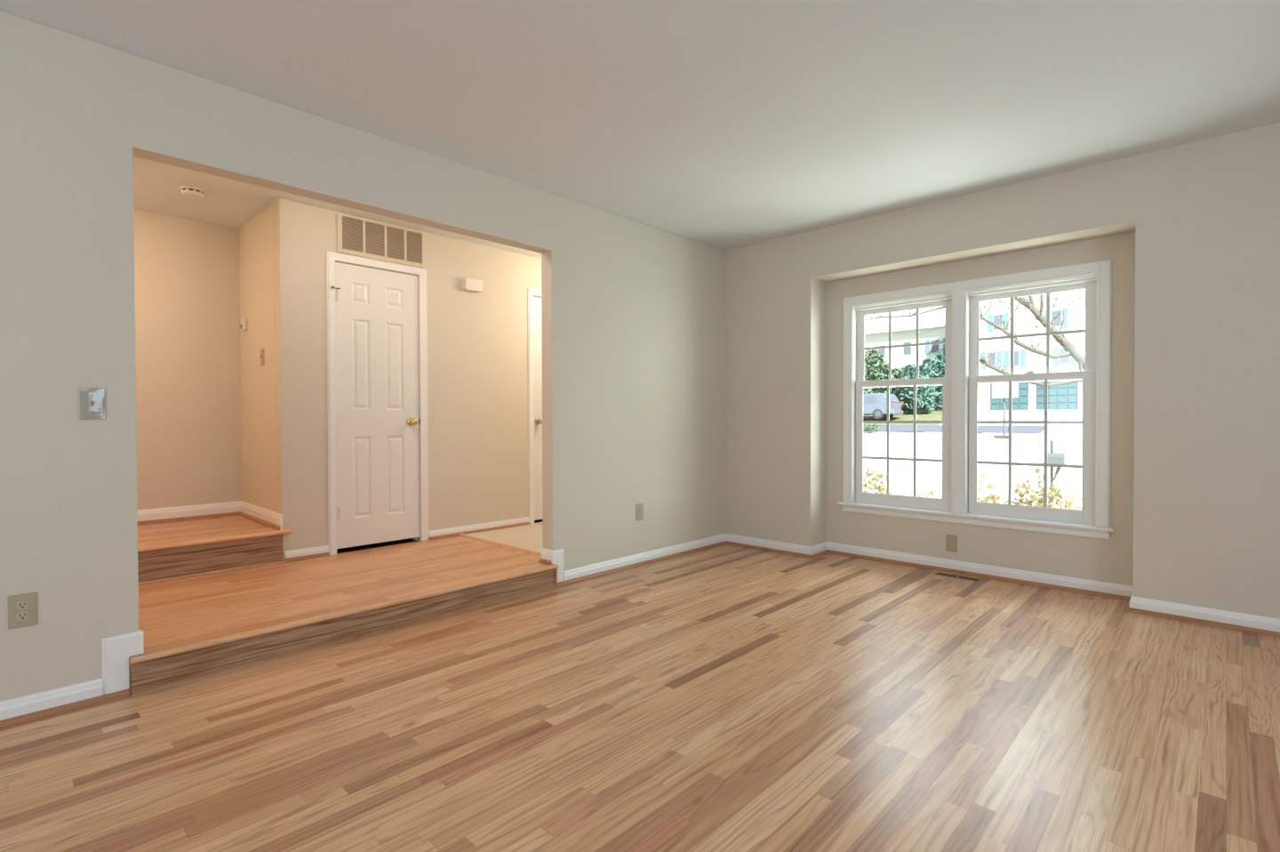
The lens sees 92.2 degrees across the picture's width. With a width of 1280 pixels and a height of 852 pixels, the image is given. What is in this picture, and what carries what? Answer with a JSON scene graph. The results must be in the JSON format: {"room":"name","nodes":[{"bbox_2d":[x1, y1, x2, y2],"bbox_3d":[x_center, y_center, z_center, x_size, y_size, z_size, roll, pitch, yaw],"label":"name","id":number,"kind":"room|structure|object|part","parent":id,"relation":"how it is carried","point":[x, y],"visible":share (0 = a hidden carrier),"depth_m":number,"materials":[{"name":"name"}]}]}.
{"room":"empty living room","nodes":[
{"label":"empty living room","id":0,"kind":"room"},
{"bbox_2d":[133,208,241,509],"bbox_3d":[-3.606,-0.123,4.173,0.100,2.728,1.730,1,1,44],"label":"wall","id":1,"kind":"structure","parent":0,"point":[187,277],"depth_m":4.45,"materials":[{"name":"paint"}]},
{"bbox_2d":[137,501,240,524],"bbox_3d":[-3.557,0.631,4.137,0.030,0.100,1.530,1,1,44],"label":"baseboard","id":2,"kind":"structure","parent":1,"relation":"attached to","point":[160,515],"depth_m":4.44,"materials":[{"name":"paint"}]},
{"bbox_3d":[-3.557,0.670,4.128,0.017,0.023,1.517,1,1,44],"label":"shoe molding","id":3,"kind":"part","parent":2,"relation":"part of","materials":[{"name":"brown wood"}]},
{"bbox_2d":[137,514,276,546],"bbox_3d":[-3.222,0.699,3.818,0.956,0.030,1.530,1,1,44],"label":"floor","id":4,"kind":"structure","parent":0,"point":[155,533],"depth_m":4.05,"materials":[{"name":"brown wood"}]},
{"bbox_2d":[239,202,277,511],"bbox_3d":[-2.703,-0.129,4.438,0.841,2.728,0.100,1,1,44],"label":"wall","id":5,"kind":"structure","parent":0,"point":[256,236],"depth_m":4.37,"materials":[{"name":"paint"}]},
{"bbox_2d":[240,317,247,329],"bbox_3d":[-2.932,-0.755,4.555,0.056,0.090,0.034,1,1,44],"label":"wall sensor","id":6,"kind":"object","parent":5,"relation":"attached to","point":[244,320],"visible":1,"depth_m":4.54,"materials":[{"name":"white plastic"}]},
{"bbox_2d":[238,501,282,529],"bbox_3d":[-2.702,0.626,4.358,0.963,0.100,0.030,1,1,44],"label":"baseboard","id":7,"kind":"structure","parent":5,"relation":"attached to","point":[270,518],"depth_m":4.30,"materials":[{"name":"paint"}]},
{"bbox_3d":[-2.701,0.665,4.349,0.950,0.023,0.017,1,1,44],"label":"shoe molding","id":8,"kind":"part","parent":7,"relation":"part of","materials":[{"name":"brown wood"}]},
{"bbox_2d":[259,348,264,366],"bbox_3d":[-2.640,-0.480,4.291,0.077,0.120,0.019,1,1,44],"label":"light switch","id":9,"kind":"object","parent":5,"relation":"attached to","point":[261,356],"visible":1,"depth_m":4.28,"materials":[{"name":"beige plastic"}]},
{"bbox_2d":[138,535,553,655],"bbox_3d":[-1.941,1.073,3.484,1.380,0.345,2.805,1,1,44],"label":"floor","id":10,"kind":"structure","parent":0,"point":[172,613],"depth_m":3.46,"materials":[{"name":"brown wood"}]},
{"bbox_2d":[137,528,291,584],"bbox_3d":[-3.191,0.792,3.821,0.997,0.215,1.575,1,1,44],"label":"landing step","id":11,"kind":"structure","parent":10,"relation":"on","point":[156,563],"depth_m":3.74,"materials":[{"name":"brown wood"}]},
{"bbox_3d":[-2.857,0.896,3.487,0.013,0.012,1.550,1,1,44],"label":"shoe molding","id":12,"kind":"part","parent":11,"relation":"part of","materials":[{"name":"brown wood"}]},
{"bbox_2d":[0,10,725,701],"bbox_3d":[-1.575,-0.114,2.976,0.110,2.728,6.600,1,1,44],"label":"wall","id":13,"kind":"structure","parent":0,"point":[633,312],"depth_m":2.49,"materials":[{"name":"paint"}]},
{"bbox_2d":[8,591,37,629],"bbox_3d":[-2.224,0.664,2.217,0.008,0.120,0.074,1,1,44],"label":"wall outlet","id":14,"kind":"object","parent":13,"relation":"attached to","point":[22,608],"visible":1,"depth_m":2.21,"materials":[{"name":"beige plastic"}]},
{"bbox_2d":[16,611,29,620],"bbox_3d":[-2.222,0.684,2.216,0.002,0.027,0.033,1,1,44],"label":"receptacle","id":15,"kind":"object","parent":14,"relation":"attached to","point":[20,615],"depth_m":2.22,"materials":[{"name":"beige plastic"}]},
{"bbox_2d":[16,600,29,608],"bbox_3d":[-2.222,0.645,2.215,0.002,0.027,0.033,1,1,44],"label":"receptacle","id":16,"kind":"object","parent":14,"relation":"attached to","point":[20,604],"depth_m":2.21,"materials":[{"name":"beige plastic"}]},
{"bbox_2d":[0,678,103,727],"bbox_3d":[-2.933,1.030,1.461,0.030,0.084,2.508,1,1,44],"label":"baseboard","id":17,"kind":"structure","parent":13,"relation":"attached to","point":[43,704],"depth_m":2.26,"materials":[{"name":"paint"}]},
{"bbox_3d":[-2.929,1.060,1.457,0.017,0.023,2.508,1,1,44],"label":"shoe molding","id":18,"kind":"part","parent":17,"relation":"part of","materials":[{"name":"brown wood"}]},
{"bbox_2d":[78,387,105,419],"bbox_3d":[-2.086,-0.085,2.344,0.023,0.120,0.077,1,1,44],"label":"light switch","id":19,"kind":"object","parent":13,"relation":"attached to","point":[92,401],"visible":1,"depth_m":2.35,"materials":[{"name":"silver plastic"}]},
{"bbox_2d":[101,630,143,702],"bbox_3d":[-2.025,0.939,2.413,0.030,0.238,0.126,1,1,44],"label":"baseboard","id":20,"kind":"structure","parent":13,"relation":"attached to","point":[116,651],"depth_m":2.40,"materials":[{"name":"paint"}]},
{"bbox_3d":[-2.035,1.047,2.394,0.017,0.023,0.082,1,1,44],"label":"shoe molding","id":21,"kind":"part","parent":20,"relation":"part of","materials":[{"name":"brown wood"}]},
{"bbox_2d":[459,533,540,555],"bbox_3d":[-1.007,0.878,4.549,1.225,0.013,0.040,1,1,44],"label":"trim","id":22,"kind":"structure","parent":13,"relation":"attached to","point":[460,534],"depth_m":4.55,"materials":[{"name":"brown wood"}]},
{"bbox_2d":[538,547,551,564],"bbox_3d":[-0.612,0.847,3.996,0.110,0.088,0.030,1,1,44],"label":"baseboard","id":23,"kind":"object","parent":13,"relation":"attached to","point":[545,554],"visible":1,"depth_m":4.00,"materials":[{"name":"paint"}]},
{"bbox_3d":[-0.616,0.879,3.992,0.110,0.023,0.017,1,1,44],"label":"shoe molding","id":24,"kind":"part","parent":23,"relation":"part of","materials":[{"name":"brown wood"}]},
{"bbox_2d":[551,548,566,586],"bbox_3d":[-0.525,0.919,3.987,0.030,0.233,0.098,1,1,44],"label":"baseboard","id":25,"kind":"structure","parent":13,"relation":"attached to","point":[557,555],"depth_m":3.99,"materials":[{"name":"paint"}]},
{"bbox_3d":[-0.515,1.024,3.989,0.017,0.023,0.082,1,1,44],"label":"shoe molding","id":26,"kind":"part","parent":25,"relation":"part of","materials":[{"name":"brown wood"}]},
{"bbox_2d":[636,503,643,519],"bbox_3d":[-0.001,0.634,4.550,0.008,0.120,0.074,1,1,44],"label":"wall outlet","id":27,"kind":"object","parent":13,"relation":"attached to","point":[639,507],"visible":1,"depth_m":4.55,"materials":[{"name":"beige plastic"}]},
{"bbox_2d":[563,533,726,583],"bbox_3d":[0.132,0.983,4.677,0.030,0.084,1.806,1,1,44],"label":"baseboard","id":28,"kind":"structure","parent":13,"relation":"attached to","point":[613,565],"depth_m":4.54,"materials":[{"name":"paint"}]},
{"bbox_2d":[273,198,541,559],"bbox_3d":[-1.346,-0.146,5.542,0.620,2.728,3.570,1,1,44],"label":"wall","id":29,"kind":"structure","parent":0,"point":[477,342],"depth_m":4.87,"materials":[{"name":"paint"}]},
{"bbox_2d":[284,544,329,561],"bbox_3d":[-2.238,0.859,4.144,0.030,0.068,0.272,1,1,44],"label":"baseboard","id":30,"kind":"structure","parent":29,"relation":"attached to","point":[301,554],"depth_m":4.14,"materials":[{"name":"paint"}]},
{"bbox_3d":[-2.233,0.881,4.140,0.017,0.023,0.272,1,1,44],"label":"shoe molding","id":31,"kind":"part","parent":30,"relation":"part of","materials":[{"name":"brown wood"}]},
{"bbox_2d":[331,261,419,548],"bbox_3d":[-1.928,-0.130,4.505,0.167,2.035,0.649,1,1,44],"label":"door","id":32,"kind":"structure","parent":29,"relation":"in","point":[377,338],"depth_m":4.49,"materials":[{"name":"paint"}]},
{"bbox_3d":[-1.716,-0.032,4.655,0.065,0.055,0.055,1,1,44],"label":"knob","id":33,"kind":"part","parent":32,"relation":"part of","materials":[{"name":"gold metal"}]},
{"bbox_2d":[326,250,428,554],"bbox_3d":[-1.898,-0.158,4.501,0.017,2.092,0.733,1,1,44],"label":"trim","id":34,"kind":"structure","parent":29,"relation":"attached to","point":[332,257],"depth_m":4.29,"materials":[{"name":"paint"}]},
{"bbox_2d":[336,213,423,267],"bbox_3d":[-1.887,-1.345,4.506,0.010,0.268,0.634,1,1,44],"label":"air vent","id":35,"kind":"object","parent":29,"relation":"in","point":[356,236],"visible":1,"depth_m":4.49,"materials":[{"name":"metal"}]},
{"bbox_2d":[461,277,482,292],"bbox_3d":[-1.366,-1.147,5.019,0.060,0.094,0.164,1,1,44],"label":"door chime","id":36,"kind":"object","parent":29,"relation":"attached to","point":[468,284],"visible":1,"depth_m":4.99,"materials":[{"name":"white plastic"}]},
{"bbox_2d":[428,516,529,539],"bbox_3d":[-1.309,0.845,5.119,0.030,0.068,0.949,1,1,44],"label":"baseboard","id":37,"kind":"structure","parent":29,"relation":"attached to","point":[433,534],"depth_m":5.08,"materials":[{"name":"paint"}]},
{"bbox_2d":[527,288,541,523],"bbox_3d":[-0.693,-0.176,5.765,0.017,2.090,0.855,1,1,44],"label":"trim","id":38,"kind":"structure","parent":29,"relation":"attached to","point":[531,292],"depth_m":5.47,"materials":[{"name":"paint"}]},
{"bbox_2d":[533,296,542,519],"bbox_3d":[-0.696,-0.159,5.767,0.104,2.005,0.739,1,1,44],"label":"door","id":39,"kind":"structure","parent":29,"relation":"in","point":[537,301],"depth_m":5.55,"materials":[{"name":"paint"}]},
{"bbox_2d":[466,521,542,551],"bbox_3d":[-0.221,1.043,5.388,1.242,0.349,2.265,1,1,44],"label":"tile","id":40,"kind":"structure","parent":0,"point":[526,536],"depth_m":4.91,"materials":[{"name":"beige tile"}]},
{"bbox_2d":[0,544,1279,851],"bbox_3d":[0.350,1.165,1.349,5.060,0.200,6.875,1,1,44],"label":"floor","id":41,"kind":"structure","parent":0,"point":[726,697],"depth_m":2.12,"materials":[{"name":"brown wood"}]},
{"bbox_2d":[129,564,558,695],"bbox_3d":[-1.268,0.974,3.184,0.040,0.147,2.122,1,1,44],"label":"step","id":42,"kind":"structure","parent":41,"relation":"on","point":[160,669],"depth_m":2.91,"materials":[{"name":"brown wood"}]},
{"bbox_3d":[-0.540,0.973,3.944,0.008,0.125,0.018,1,1,44],"label":"trim","id":43,"kind":"part","parent":42,"relation":"part of","materials":[{"name":"brown wood"}]},
{"bbox_2d":[934,571,981,581],"bbox_3d":[2.160,1.025,4.185,0.275,0.003,0.080,1,1,44],"label":"floor vent","id":44,"kind":"object","parent":41,"relation":"in","point":[938,572],"visible":1,"depth_m":4.18,"materials":[{"name":"brown metal"}]},
{"bbox_2d":[0,0,1279,258],"bbox_3d":[-0.460,-1.547,2.169,7.600,0.150,7.200,1,1,44],"label":"ceiling","id":45,"kind":"structure","parent":0,"point":[724,124],"depth_m":2.69,"materials":[{"name":"paint"}]},
{"bbox_2d":[179,185,205,198],"bbox_3d":[-2.819,-1.466,3.877,0.132,0.039,0.132,1,1,44],"label":"smoke detector","id":46,"kind":"object","parent":45,"relation":"attached to","point":[192,192],"visible":1,"depth_m":3.84,"materials":[{"name":"white plastic"}]},
{"bbox_2d":[725,121,1279,618],"bbox_3d":[2.656,-0.135,3.792,5.110,2.728,0.420,1,1,44],"label":"wall","id":47,"kind":"structure","parent":0,"point":[1189,233],"depth_m":3.63,"materials":[{"name":"paint"}]},
{"bbox_2d":[726,533,812,558],"bbox_3d":[1.036,0.976,5.042,0.834,0.084,0.030,1,1,44],"label":"baseboard","id":48,"kind":"structure","parent":47,"relation":"attached to","point":[785,548],"depth_m":5.02,"materials":[{"name":"paint"}]},
{"bbox_2d":[810,541,828,558],"bbox_3d":[1.418,0.978,4.860,0.030,0.084,0.295,1,1,44],"label":"baseboard","id":49,"kind":"structure","parent":47,"relation":"attached to","point":[821,548],"depth_m":4.86,"materials":[{"name":"paint"}]},
{"bbox_3d":[1.419,1.008,4.851,0.017,0.023,0.282,1,1,44],"label":"shoe molding","id":50,"kind":"part","parent":49,"relation":"part of","materials":[{"name":"brown wood"}]},
{"bbox_2d":[853,294,951,511],"bbox_3d":[1.979,-0.155,4.619,0.721,1.543,0.147,1,1,44],"label":"window","id":51,"kind":"structure","parent":47,"relation":"in","point":[944,503],"depth_m":4.59,"materials":[{"name":"plastic"}]},
{"bbox_2d":[863,384,942,495],"bbox_3d":[1.958,0.108,4.612,0.595,0.832,0.006,1,1,44],"label":"grille","id":52,"kind":"object","parent":51,"relation":"attached to","point":[887,421],"depth_m":4.66,"materials":[{"name":"plastic"}]},
{"bbox_3d":[1.963,0.128,4.605,0.713,0.953,0.030,1,1,44],"label":"sash","id":53,"kind":"part","parent":51,"relation":"part of","materials":[{"name":"plastic"}]},
{"bbox_2d":[864,308,944,379],"bbox_3d":[1.984,-0.604,4.632,0.605,0.536,0.006,1,1,44],"label":"grille","id":54,"kind":"object","parent":51,"relation":"attached to","point":[882,310],"depth_m":4.67,"materials":[{"name":"plastic"}]},
{"bbox_3d":[1.988,-0.607,4.625,0.713,0.620,0.030,1,1,44],"label":"sash","id":55,"kind":"part","parent":51,"relation":"part of","materials":[{"name":"plastic"}]},
{"bbox_2d":[945,533,957,551],"bbox_3d":[2.188,0.822,4.323,0.074,0.120,0.008,1,1,44],"label":"wall outlet","id":56,"kind":"object","parent":47,"relation":"attached to","point":[951,540],"visible":1,"depth_m":4.32,"materials":[{"name":"beige plastic"}]},
{"bbox_2d":[837,501,1114,538],"bbox_3d":[2.217,0.640,4.296,1.742,0.069,0.077,1,1,44],"label":"windowsill","id":57,"kind":"object","parent":47,"relation":"attached to","point":[980,519],"visible":0.98,"depth_m":4.16,"materials":[{"name":"paint"}]},
{"bbox_2d":[842,259,1111,527],"bbox_3d":[2.214,-0.198,4.276,1.686,1.606,0.019,1,1,44],"label":"trim","id":58,"kind":"structure","parent":47,"relation":"attached to","point":[1102,268],"depth_m":4.25,"materials":[{"name":"paint"}]},
{"bbox_2d":[826,541,1132,600],"bbox_3d":[2.209,0.982,4.290,1.962,0.084,0.030,1,1,44],"label":"baseboard","id":59,"kind":"structure","parent":47,"relation":"attached to","point":[1096,588],"depth_m":4.14,"materials":[{"name":"paint"}]},
{"bbox_2d":[966,274,1096,525],"bbox_3d":[2.570,-0.150,4.056,0.724,1.543,0.147,1,1,44],"label":"window","id":60,"kind":"structure","parent":47,"relation":"in","point":[1086,516],"depth_m":4.00,"materials":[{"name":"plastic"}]},
{"bbox_2d":[977,379,1082,506],"bbox_3d":[2.549,0.114,4.048,0.606,0.832,0.006,1,1,44],"label":"grille","id":61,"kind":"object","parent":60,"relation":"attached to","point":[1045,421],"depth_m":4.07,"materials":[{"name":"plastic"}]},
{"bbox_2d":[979,293,1085,374],"bbox_3d":[2.576,-0.599,4.067,0.613,0.536,0.006,1,1,44],"label":"grille","id":62,"kind":"object","parent":60,"relation":"attached to","point":[1004,295],"depth_m":4.11,"materials":[{"name":"plastic"}]},
{"bbox_3d":[2.554,0.133,4.041,0.716,0.953,0.030,1,1,44],"label":"sash","id":63,"kind":"part","parent":60,"relation":"part of","materials":[{"name":"plastic"}]},
{"bbox_3d":[2.579,-0.602,4.061,0.716,0.620,0.030,1,1,44],"label":"sash","id":64,"kind":"part","parent":60,"relation":"part of","materials":[{"name":"plastic"}]},
{"bbox_2d":[1125,596,1279,637],"bbox_3d":[3.534,0.999,2.661,2.263,0.084,0.030,1,1,44],"label":"baseboard","id":65,"kind":"structure","parent":47,"relation":"attached to","point":[1252,623],"depth_m":3.21,"materials":[{"name":"paint"}]},
{"label":"outside","id":66,"kind":"structure","parent":0,"visible":0},
{"bbox_2d":[863,409,942,431],"bbox_3d":[24.695,-0.173,44.956,100.000,3.020,89.580,1,1,44],"label":"ground","id":67,"kind":"structure","parent":66,"point":[933,415],"depth_m":38.41,"materials":[{"name":"plant"}]},
{"bbox_2d":[863,349,895,393],"bbox_3d":[15.823,-3.043,41.904,3.019,4.729,2.429,1,1,44],"label":"evergreen tree","id":68,"kind":"object","parent":67,"relation":"on","point":[876,369],"visible":0.4,"depth_m":41.15,"materials":[{"name":"green plant"}]},
{"bbox_2d":[863,464,898,494],"bbox_3d":[2.178,0.971,5.782,0.566,1.216,0.422,1,1,44],"label":"shrub","id":69,"kind":"object","parent":67,"relation":"on","point":[875,479],"visible":0.06,"depth_m":5.73,"materials":[{"name":"yellow plant"}]},
{"bbox_2d":[863,392,903,419],"bbox_3d":[14.295,-1.231,39.631,4.663,1.639,1.755,1,1,44],"label":"parked car","id":70,"kind":"object","parent":67,"relation":"on","point":[874,404],"visible":0.47,"depth_m":38.17,"materials":[{"name":"silver metal"}]},
{"bbox_2d":[890,364,911,399],"bbox_3d":[18.358,-2.657,43.204,2.690,3.366,2.187,1,1,44],"label":"evergreen tree","id":71,"kind":"object","parent":67,"relation":"on","point":[897,372],"visible":0.12,"depth_m":42.77,"materials":[{"name":"green plant"}]},
{"bbox_2d":[864,305,944,410],"bbox_3d":[21.177,-5.650,52.084,13.800,9.100,9.000,1,1,44],"label":"house","id":72,"kind":"structure","parent":67,"relation":"on","point":[876,332],"depth_m":47.45,"materials":[{"name":"white"}]},
{"bbox_3d":[19.030,-5.851,48.525,0.560,0.960,0.010,1,1,44],"label":"pane","id":73,"kind":"part","parent":72,"relation":"part of","materials":[{"name":"grey glass"}]},
{"bbox_3d":[20.477,-5.938,47.144,0.560,0.960,0.010,1,1,44],"label":"pane","id":74,"kind":"part","parent":72,"relation":"part of","materials":[{"name":"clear glass"}]},
{"bbox_3d":[21.494,-4.530,46.195,0.560,0.960,0.010,1,1,44],"label":"pane","id":75,"kind":"part","parent":72,"relation":"part of","materials":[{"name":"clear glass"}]},
{"bbox_2d":[926,339,929,353],"bbox_3d":[21.577,-5.929,46.124,0.260,1.100,0.070,1,1,44],"label":"shutter","id":76,"kind":"object","parent":72,"relation":"hanging from","point":[927,340],"depth_m":46.09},
{"bbox_3d":[21.925,-5.926,45.765,0.560,0.960,0.010,1,1,44],"label":"pane","id":77,"kind":"part","parent":72,"relation":"part of","materials":[{"name":"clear glass"}]},
{"bbox_2d":[896,363,939,414],"bbox_3d":[17.930,-2.393,39.879,2.298,3.407,2.453,0,1,-16],"label":"evergreen tree","id":78,"kind":"object","parent":67,"relation":"on","point":[926,396],"visible":0.67,"depth_m":39.35,"materials":[{"name":"green plant"}]},
{"bbox_2d":[916,479,942,497],"bbox_3d":[2.729,1.046,5.674,0.471,1.096,0.336,1,1,44],"label":"shrub","id":79,"kind":"object","parent":67,"relation":"on","point":[934,489],"visible":0.02,"depth_m":5.71,"materials":[{"name":"yellow plant"}]},
{"bbox_2d":[924,348,944,410],"bbox_3d":[20.239,-3.068,41.123,2.452,4.259,2.124,1,1,44],"label":"evergreen tree","id":80,"kind":"object","parent":67,"relation":"on","point":[938,363],"visible":0.34,"depth_m":40.85,"materials":[{"name":"green plant"}]},
{"bbox_2d":[864,290,1085,387],"bbox_3d":[5.455,-0.437,9.762,4.318,4.494,1.100,0,1,39],"label":"bare tree","id":81,"kind":"object","parent":67,"relation":"on","point":[1070,349],"visible":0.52,"depth_m":9.34,"materials":[{"name":"brown plant"}]},
{"bbox_2d":[977,473,1007,503],"bbox_3d":[2.845,0.994,5.138,0.516,1.182,0.392,1,1,44],"label":"shrub","id":82,"kind":"object","parent":67,"relation":"on","point":[994,497],"visible":0.04,"depth_m":5.08,"materials":[{"name":"yellow plant"}]},
{"bbox_2d":[977,288,1085,409],"bbox_3d":[26.013,-5.657,39.185,8.600,9.600,9.000,1,1,44],"label":"house","id":83,"kind":"structure","parent":67,"relation":"on","point":[1031,396],"depth_m":36.28,"materials":[{"name":"white"}]},
{"bbox_2d":[981,351,985,367],"bbox_3d":[21.293,-4.082,38.132,0.260,1.040,0.070,1,1,44],"label":"shutter","id":84,"kind":"object","parent":83,"relation":"hanging from","point":[982,355],"depth_m":38.11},
{"bbox_2d":[987,313,992,331],"bbox_3d":[21.540,-6.330,37.864,0.260,1.040,0.070,1,1,44],"label":"shutter","id":85,"kind":"object","parent":83,"relation":"hanging from","point":[989,316],"depth_m":37.85,"materials":[{"name":"teal wood"}]},
{"bbox_3d":[21.590,-4.079,37.821,0.460,0.900,0.010,1,1,44],"label":"pane","id":86,"kind":"part","parent":83,"relation":"part of","materials":[{"name":"clear glass"}]},
{"bbox_3d":[21.838,-6.327,37.552,0.460,0.900,0.010,1,1,44],"label":"pane","id":87,"kind":"part","parent":83,"relation":"part of","materials":[{"name":"clear glass"}]},
{"bbox_2d":[996,350,1001,367],"bbox_3d":[21.916,-4.077,37.539,0.260,1.040,0.070,1,1,44],"label":"shutter","id":88,"kind":"object","parent":83,"relation":"hanging from","point":[999,352],"depth_m":37.52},
{"bbox_2d":[1003,312,1008,329],"bbox_3d":[22.163,-6.324,37.270,0.260,1.040,0.070,1,1,44],"label":"shutter","id":89,"kind":"object","parent":83,"relation":"hanging from","point":[1005,316],"depth_m":37.22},
{"bbox_2d":[1003,350,1008,367],"bbox_3d":[22.198,-4.044,37.270,0.260,1.040,0.070,1,1,44],"label":"shutter","id":90,"kind":"object","parent":83,"relation":"hanging from","point":[1005,352],"depth_m":37.25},
{"bbox_3d":[22.287,-2.053,37.165,2.280,2.260,0.140,1,1,44],"label":"trim","id":91,"kind":"part","parent":83,"relation":"part of","materials":[{"name":"white"}]},
{"bbox_3d":[22.495,-4.041,36.959,0.460,0.900,0.010,1,1,44],"label":"pane","id":92,"kind":"part","parent":83,"relation":"part of","materials":[{"name":"clear glass"}]},
{"bbox_2d":[1020,349,1025,367],"bbox_3d":[22.820,-4.038,36.677,0.260,1.040,0.070,1,1,44],"label":"shutter","id":93,"kind":"object","parent":83,"relation":"hanging from","point":[1022,352],"depth_m":36.63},
{"bbox_2d":[1052,347,1058,365],"bbox_3d":[24.008,-4.008,35.545,0.260,1.040,0.070,1,1,44],"label":"shutter","id":94,"kind":"object","parent":83,"relation":"hanging from","point":[1055,350],"depth_m":35.52,"materials":[{"name":"teal wood"}]},
{"bbox_3d":[24.010,-6.207,35.484,0.460,0.900,0.010,1,1,44],"label":"pane","id":95,"kind":"part","parent":83,"relation":"part of","materials":[{"name":"clear glass"}]},
{"bbox_3d":[24.036,-2.037,35.499,2.270,2.260,0.140,1,1,44],"label":"trim","id":96,"kind":"part","parent":83,"relation":"part of","materials":[{"name":"white"}]},
{"bbox_3d":[24.305,-4.005,35.234,0.460,0.900,0.010,1,1,44],"label":"pane","id":97,"kind":"part","parent":83,"relation":"part of","materials":[{"name":"clear glass"}]},
{"bbox_2d":[1062,307,1068,326],"bbox_3d":[24.335,-6.205,35.202,0.260,1.040,0.070,1,1,44],"label":"shutter","id":98,"kind":"object","parent":83,"relation":"hanging from","point":[1066,321],"depth_m":35.16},
{"bbox_2d":[1071,345,1076,364],"bbox_3d":[24.630,-4.002,34.952,0.260,1.040,0.070,1,1,44],"label":"shutter","id":99,"kind":"object","parent":83,"relation":"hanging from","point":[1073,362],"depth_m":34.94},
{"bbox_2d":[1011,467,1067,507],"bbox_3d":[3.360,0.976,5.223,0.506,1.251,0.365,1,1,44],"label":"shrub","id":100,"kind":"object","parent":67,"relation":"on","point":[1051,495],"visible":0.07,"depth_m":5.20,"materials":[{"name":"yellow plant"}]},
{"bbox_2d":[1041,439,1066,506],"bbox_3d":[8.440,1.038,12.561,0.420,1.539,0.279,1,1,44],"label":"mailbox","id":101,"kind":"object","parent":67,"relation":"on","point":[1052,458],"visible":0.68,"depth_m":12.51,"materials":[{"name":"metal"}]},
{"bbox_3d":[8.473,1.097,12.668,0.050,1.419,0.050,1,1,44],"label":"post","id":102,"kind":"part","parent":101,"relation":"part of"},
{"bbox_2d":[1048,494,1081,509],"bbox_3d":[3.296,1.058,4.691,0.399,1.062,0.471,0,1,-17],"label":"shrub","id":103,"kind":"object","parent":67,"relation":"on","point":[1067,505],"visible":0.02,"depth_m":4.71,"materials":[{"name":"yellow plant"}]},
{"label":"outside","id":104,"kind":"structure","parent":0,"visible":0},
{"bbox_2d":[863,424,1048,432],"bbox_3d":[10.181,0.075,39.368,26.700,0.341,2.100,1,1,44],"label":"road","id":105,"kind":"structure","parent":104,"point":[1015,428],"depth_m":32.34,"materials":[{"name":"grey asphalt"}]},
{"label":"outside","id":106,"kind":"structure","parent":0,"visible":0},
{"bbox_2d":[925,408,1082,434],"bbox_3d":[23.258,-0.274,30.836,14.600,1.250,8.000,1,1,44],"label":"driveway","id":107,"kind":"structure","parent":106,"point":[1076,414],"depth_m":33.47,"materials":[{"name":"concrete"}]},
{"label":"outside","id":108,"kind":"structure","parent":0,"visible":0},
{"bbox_2d":[863,431,1082,510],"bbox_3d":[7.578,1.067,21.209,48.000,1.120,27.600,1,1,44],"label":"street","id":109,"kind":"structure","parent":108,"point":[1028,448],"depth_m":22.40,"materials":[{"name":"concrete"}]},
{"bbox_2d":[863,423,885,432],"bbox_3d":[12.844,0.113,34.381,1.620,0.654,1.100,1,1,44],"label":"bush","id":110,"kind":"object","parent":109,"relation":"on","point":[869,427],"visible":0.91,"depth_m":34.26,"materials":[{"name":"green plant"}]},
{"bbox_2d":[992,382,1018,437],"bbox_3d":[17.151,-0.829,28.925,1.090,2.763,0.982,1,1,44],"label":"basketball hoop","id":111,"kind":"object","parent":109,"relation":"on","point":[998,389],"visible":0.78,"depth_m":29.02,"materials":[{"name":"metal"}]}
]}

